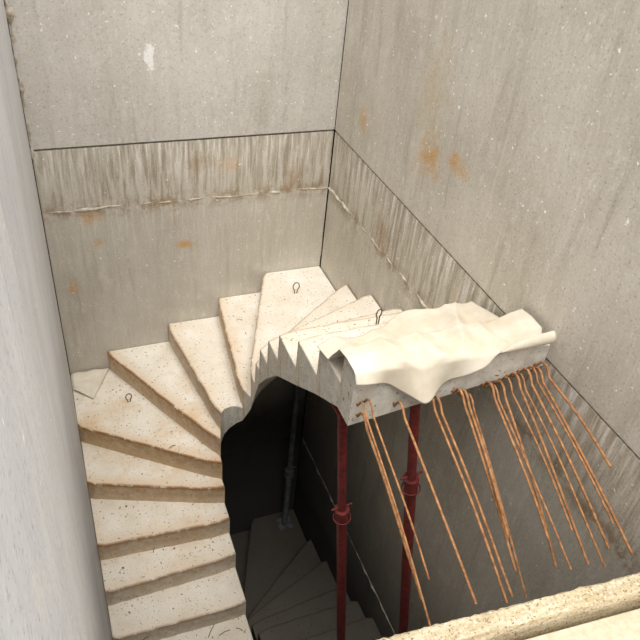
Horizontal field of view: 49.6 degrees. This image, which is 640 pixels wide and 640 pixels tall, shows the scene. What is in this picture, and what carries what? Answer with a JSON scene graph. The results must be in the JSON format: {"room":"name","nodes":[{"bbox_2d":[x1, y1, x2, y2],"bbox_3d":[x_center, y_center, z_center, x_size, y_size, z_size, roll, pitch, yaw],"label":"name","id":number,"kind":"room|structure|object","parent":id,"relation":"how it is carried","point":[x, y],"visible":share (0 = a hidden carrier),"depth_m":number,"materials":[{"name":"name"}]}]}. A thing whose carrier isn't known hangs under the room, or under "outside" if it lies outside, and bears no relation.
{"room":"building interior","nodes":[
{"label":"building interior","id":0,"kind":"room"},
{"bbox_2d":[0,0,112,639],"bbox_3d":[-1.141,2.026,3.603,0.201,9.200,5.350,-9,41,-20],"label":"wall","id":1,"kind":"structure","parent":0,"point":[52,585],"depth_m":1.12,"materials":[{"name":"grey concrete"}]},
{"bbox_2d":[4,0,348,534],"bbox_3d":[-1.044,0.287,5.849,2.425,9.200,0.217,-9,41,-20],"label":"wall","id":2,"kind":"structure","parent":0,"point":[182,148],"depth_m":4.67,"materials":[{"name":"grey concrete"}]},
{"bbox_2d":[4,0,33,158],"bbox_3d":[-1.711,-1.460,3.906,0.058,1.196,0.034,-9,41,-20],"label":"mortar corner","id":3,"kind":"object","parent":2,"relation":"attached to","point":[9,14],"visible":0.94,"depth_m":3.93,"materials":[{"name":"grey concrete"}]},
{"bbox_2d":[321,64,341,251],"bbox_3d":[0.106,-1.423,4.864,0.020,2.300,0.007,-9,41,-20],"label":"mortar corner","id":4,"kind":"object","parent":2,"relation":"attached to","point":[341,64],"visible":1,"depth_m":5.12,"materials":[{"name":"grey concrete"}]},
{"bbox_2d":[294,0,639,636],"bbox_3d":[0.923,1.683,4.347,0.206,9.200,5.350,-9,41,-20],"label":"wall","id":5,"kind":"structure","parent":0,"point":[488,150],"depth_m":3.40,"materials":[{"name":"grey concrete"}]},
{"bbox_2d":[71,266,549,639],"bbox_3d":[-0.525,0.800,4.633,2.015,3.311,2.544,-9,41,-20],"label":"staircase","id":6,"kind":"structure","parent":5,"relation":"attached to","point":[153,430],"depth_m":4.88,"materials":[{"name":"concrete"}]},
{"bbox_2d":[71,367,109,398],"bbox_3d":[-1.737,0.487,5.305,0.289,0.020,0.318,-9,41,-20],"label":"scrap","id":7,"kind":"object","parent":6,"relation":"on","point":[88,383],"visible":1,"depth_m":5.33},
{"bbox_2d":[317,301,555,403],"bbox_3d":[0.476,0.050,3.098,0.900,0.263,0.622,-9,41,-20],"label":"sheet","id":8,"kind":"object","parent":6,"relation":"on","point":[401,354],"visible":1,"depth_m":2.95,"materials":[{"name":"white fabric"}]},
{"bbox_2d":[356,361,633,625],"bbox_3d":[0.667,0.675,2.894,0.843,0.669,0.977,-9,41,-20],"label":"rebar","id":9,"kind":"object","parent":6,"relation":"attached to","point":[502,517],"visible":0.88,"depth_m":2.85,"materials":[{"name":"brown metal"}]},
{"bbox_2d":[302,437,394,634],"bbox_3d":[0.457,2.235,5.582,0.018,0.030,3.590,-9,41,-20],"label":"mortar seam","id":10,"kind":"object","parent":5,"relation":"attached to","point":[371,585],"visible":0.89,"depth_m":5.75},
{"bbox_2d":[328,187,427,308],"bbox_3d":[0.419,-0.405,4.471,0.018,0.061,1.990,-9,41,-20],"label":"mortar seam","id":11,"kind":"object","parent":5,"relation":"attached to","point":[329,188],"visible":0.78,"depth_m":4.60,"materials":[{"name":"grey concrete"}]},
{"bbox_2d":[526,609,639,639],"bbox_3d":[0.668,1.375,1.592,2.013,0.210,1.355,-9,41,-20],"label":"landing","id":12,"kind":"object","parent":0,"point":[623,626],"depth_m":2.04,"materials":[{"name":"concrete"}]},
{"bbox_2d":[379,572,639,639],"bbox_3d":[0.424,0.985,2.061,1.985,0.285,0.078,-6,40,-16],"label":"floor slab edge","id":13,"kind":"object","parent":12,"relation":"attached to","point":[580,605],"visible":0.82,"depth_m":2.05,"materials":[{"name":"beige concrete"}]},
{"bbox_3d":[-0.768,5.103,7.305,2.425,0.100,4.100,-9,41,-20],"label":"floor","id":14,"kind":"structure","parent":0,"visible":0},
{"bbox_2d":[230,509,389,639],"bbox_3d":[-0.811,3.303,6.584,2.015,3.311,2.544,-9,41,-20],"label":"staircase","id":15,"kind":"structure","parent":14,"relation":"on","point":[290,594],"depth_m":6.55,"materials":[{"name":"concrete"}]},
{"bbox_2d":[276,385,299,530],"bbox_3d":[-0.252,1.051,6.534,0.150,2.860,0.150,-9,41,-20],"label":"prop","id":16,"kind":"object","parent":15,"relation":"on","point":[284,522],"visible":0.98,"depth_m":6.85,"materials":[{"name":"grey metal"}]},
{"bbox_2d":[331,403,351,639],"bbox_3d":[0.136,1.475,4.232,0.543,2.962,0.177,-18,44,-28],"label":"prop","id":17,"kind":"object","parent":15,"relation":"on","point":[341,510],"visible":0.96,"depth_m":3.82,"materials":[{"name":"paint"}]},
{"bbox_2d":[399,403,422,633],"bbox_3d":[0.516,1.445,4.077,0.547,2.923,0.117,-9,41,-20],"label":"prop","id":18,"kind":"object","parent":15,"relation":"on","point":[411,478],"visible":0.88,"depth_m":3.63,"materials":[{"name":"paint"}]}
]}

